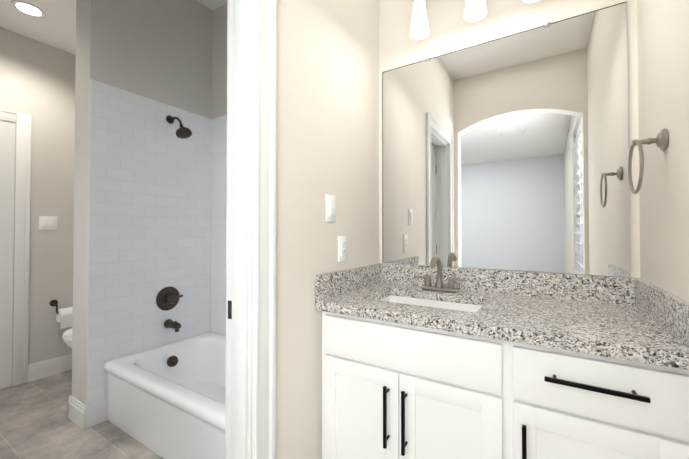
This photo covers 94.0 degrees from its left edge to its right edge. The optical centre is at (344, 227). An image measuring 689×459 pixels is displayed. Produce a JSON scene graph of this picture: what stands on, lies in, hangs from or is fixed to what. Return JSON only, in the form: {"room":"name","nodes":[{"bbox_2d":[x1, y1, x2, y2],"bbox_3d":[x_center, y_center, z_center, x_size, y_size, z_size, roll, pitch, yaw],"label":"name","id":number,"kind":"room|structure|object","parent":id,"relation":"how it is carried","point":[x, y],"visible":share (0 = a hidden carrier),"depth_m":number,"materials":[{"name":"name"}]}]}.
{"room":"bathroom","nodes":[
{"label":"bathroom","id":0,"kind":"room"},
{"bbox_2d":[0,27,75,389],"bbox_3d":[-2.625,-0.147,2.518,0.140,2.740,2.170,-1,-1,32],"label":"wall","id":1,"kind":"structure","parent":0,"point":[37,81],"depth_m":2.65,"materials":[{"name":"grey paint"}]},
{"bbox_2d":[0,108,30,388],"bbox_3d":[-2.756,0.158,2.156,0.018,2.120,0.945,-1,-1,32],"label":"door frame","id":2,"kind":"structure","parent":1,"relation":"attached to","point":[18,239],"depth_m":2.48,"materials":[{"name":"white wood"}]},
{"bbox_2d":[39,216,57,229],"bbox_3d":[-2.446,-0.035,2.658,0.011,0.115,0.116,-1,-1,32],"label":"light switch","id":3,"kind":"object","parent":1,"relation":"attached to","point":[48,222],"visible":1,"depth_m":2.66,"materials":[{"name":"white plastic"}]},
{"bbox_2d":[28,354,71,381],"bbox_3d":[-2.286,1.161,2.893,0.015,0.135,0.825,-1,-1,32],"label":"baseboard","id":4,"kind":"structure","parent":1,"relation":"attached to","point":[54,366],"depth_m":2.65,"materials":[{"name":"white wood"}]},
{"bbox_2d":[49,300,72,328],"bbox_3d":[-2.349,0.716,2.691,0.130,0.226,0.152,-1,-1,32],"label":"toilet paper holder","id":5,"kind":"object","parent":1,"relation":"attached to","point":[64,317],"visible":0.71,"depth_m":2.66,"materials":[{"name":"white paper"}]},
{"bbox_2d":[0,370,163,458],"bbox_3d":[-0.929,1.259,1.504,4.070,0.100,2.050,-1,-1,32],"label":"floor","id":6,"kind":"structure","parent":0,"point":[36,422],"depth_m":1.91,"materials":[{"name":"grey tile"}]},
{"bbox_2d":[62,328,71,348],"bbox_3d":[-1.888,0.823,2.699,0.450,0.805,0.744,-1,-1,32],"label":"toilet","id":7,"kind":"object","parent":6,"relation":"on","point":[67,337],"visible":0.02,"depth_m":2.38,"materials":[{"name":"white ceramic"}]},
{"bbox_2d":[104,331,225,458],"bbox_3d":[-0.699,1.028,1.948,1.440,0.375,0.760,-1,-1,32],"label":"bathtub","id":8,"kind":"object","parent":6,"relation":"on","point":[166,401],"visible":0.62,"depth_m":1.82,"materials":[{"name":"white ceramic"}]},
{"bbox_2d":[322,311,688,458],"bbox_3d":[0.497,0.768,1.242,1.086,0.874,0.606,-1,-1,32],"label":"bathroom vanity","id":9,"kind":"object","parent":6,"relation":"on","point":[391,390],"visible":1,"depth_m":0.98,"materials":[{"name":"white wood"}]},
{"bbox_2d":[315,263,688,369],"bbox_3d":[0.500,0.261,1.254,1.087,0.139,0.594,-1,-1,32],"label":"countertop","id":10,"kind":"structure","parent":9,"relation":"on","point":[634,319],"depth_m":1.14,"materials":[{"name":"stone"}]},
{"bbox_2d":[380,295,481,312],"bbox_3d":[0.340,0.400,1.345,0.494,0.135,0.344,-1,-1,32],"label":"sink","id":11,"kind":"object","parent":10,"relation":"in","point":[438,304],"visible":0.12,"depth_m":1.47,"materials":[{"name":"white ceramic"}]},
{"bbox_2d":[415,256,464,291],"bbox_3d":[0.422,0.213,1.482,0.238,0.166,0.148,-1,-1,32],"label":"faucet","id":12,"kind":"object","parent":10,"relation":"on","point":[439,286],"visible":1,"depth_m":1.50,"materials":[{"name":"silver metal"}]},
{"bbox_2d":[0,0,226,54],"bbox_3d":[-2.076,-1.771,-0.290,4.400,0.430,6.600,-1,-1,32],"label":"ceiling","id":13,"kind":"structure","parent":0,"point":[55,27],"depth_m":2.41,"materials":[{"name":"white paint"}]},
{"bbox_2d":[11,0,45,17],"bbox_3d":[-2.197,-1.516,2.239,0.174,0.008,0.174,-1,-1,32],"label":"recessed light","id":14,"kind":"object","parent":13,"relation":"in","point":[27,8],"visible":1,"depth_m":2.23,"materials":[{"name":"white"}]},
{"bbox_2d":[72,0,212,404],"bbox_3d":[-1.431,-0.304,2.385,0.225,3.050,0.850,-1,-1,32],"label":"wall","id":15,"kind":"structure","parent":0,"point":[159,50],"depth_m":2.15,"materials":[{"name":"grey paint"}]},
{"bbox_2d":[68,395,85,419],"bbox_3d":[-1.542,1.154,2.414,0.015,0.135,0.845,-1,-1,32],"label":"baseboard","id":16,"kind":"structure","parent":15,"relation":"attached to","point":[76,408],"depth_m":2.01,"materials":[{"name":"white wood"}]},
{"bbox_2d":[86,79,211,428],"bbox_3d":[-1.333,0.157,2.316,0.008,2.126,0.850,-1,-1,32],"label":"wall tiles","id":17,"kind":"structure","parent":15,"relation":"attached to","point":[149,226],"depth_m":2.21,"materials":[{"name":"white tile"}]},
{"bbox_2d":[156,286,182,310],"bbox_3d":[-1.270,0.521,2.344,0.062,0.174,0.174,-1,-1,32],"label":"tub valve","id":18,"kind":"object","parent":17,"relation":"attached to","point":[167,298],"visible":1,"depth_m":2.33,"materials":[{"name":"grey metal"}]},
{"bbox_2d":[164,319,180,331],"bbox_3d":[-1.236,0.709,2.325,0.137,0.075,0.066,-1,-1,32],"label":"tub spout","id":19,"kind":"object","parent":17,"relation":"attached to","point":[172,324],"visible":1,"depth_m":2.30,"materials":[{"name":"grey metal"}]},
{"bbox_2d":[166,115,191,138],"bbox_3d":[-1.197,-0.734,2.320,0.230,0.190,0.104,-1,-1,32],"label":"shower head","id":20,"kind":"object","parent":17,"relation":"attached to","point":[182,132],"visible":1,"depth_m":2.29},
{"bbox_2d":[212,3,226,118],"bbox_3d":[-0.421,-0.364,2.335,4.070,3.170,0.140,-1,-1,32],"label":"wall","id":21,"kind":"structure","parent":0,"point":[219,69],"depth_m":2.65,"materials":[{"name":"grey paint"}]},
{"bbox_2d":[211,115,226,334],"bbox_3d":[-0.490,0.157,2.284,1.452,2.126,0.008,-1,-1,32],"label":"wall tile","id":22,"kind":"structure","parent":21,"relation":"attached to","point":[218,221],"depth_m":2.62,"materials":[{"name":"white tile"}]},
{"bbox_2d":[275,0,379,458],"bbox_3d":[-0.333,-0.382,1.070,0.115,3.170,1.910,-1,-1,32],"label":"wall","id":23,"kind":"structure","parent":0,"point":[327,104],"depth_m":1.30,"materials":[{"name":"beige paint"}]},
{"bbox_2d":[225,0,276,458],"bbox_3d":[-0.502,0.139,0.794,0.159,2.120,0.775,-1,-1,32],"label":"door frame","id":24,"kind":"structure","parent":23,"relation":"attached to","point":[250,375],"depth_m":1.04,"materials":[{"name":"white wood"}]},
{"bbox_2d":[326,195,335,221],"bbox_3d":[-0.057,-0.081,1.386,0.011,0.115,0.070,-1,-1,32],"label":"light switch","id":25,"kind":"object","parent":23,"relation":"attached to","point":[330,208],"visible":1,"depth_m":1.38,"materials":[{"name":"white plastic"}]},
{"bbox_2d":[338,236,346,261],"bbox_3d":[-0.008,0.096,1.463,0.009,0.115,0.070,-1,-1,32],"label":"outlet","id":26,"kind":"object","parent":23,"relation":"attached to","point":[342,248],"visible":1,"depth_m":1.45,"materials":[{"name":"white plastic"}]},
{"bbox_2d":[379,0,639,277],"bbox_3d":[0.623,-0.160,1.565,1.205,2.740,0.050,-1,-1,32],"label":"wall","id":27,"kind":"structure","parent":0,"point":[451,29],"depth_m":1.52,"materials":[{"name":"beige paint"}]},
{"bbox_2d":[409,0,538,39],"bbox_3d":[0.583,-1.051,1.467,0.595,0.175,0.098,-1,-1,32],"label":"shade","id":28,"kind":"object","parent":27,"relation":"attached to","point":[475,10],"visible":1,"depth_m":1.56,"materials":[{"name":"white glass"}]},
{"bbox_2d":[382,1,629,276],"bbox_3d":[0.652,-0.343,1.514,1.040,1.072,0.008,-1,-1,32],"label":"mirror","id":29,"kind":"object","parent":27,"relation":"attached to","point":[510,152],"visible":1,"depth_m":1.44,"materials":[{"name":"clear glass"}]},
{"bbox_2d":[637,0,688,301],"bbox_3d":[-0.424,-0.201,-1.367,0.140,2.740,6.410,-1,-1,32],"label":"wall","id":30,"kind":"structure","parent":0,"point":[663,58],"depth_m":0.95,"materials":[{"name":"beige paint"}]},
{"bbox_2d":[628,128,668,193],"bbox_3d":[0.912,-0.197,0.965,0.076,0.190,0.166,-1,-1,32],"label":"towel ring","id":31,"kind":"object","parent":30,"relation":"attached to","point":[661,140],"visible":1,"depth_m":0.94,"materials":[{"name":"silver metal"}]}
]}

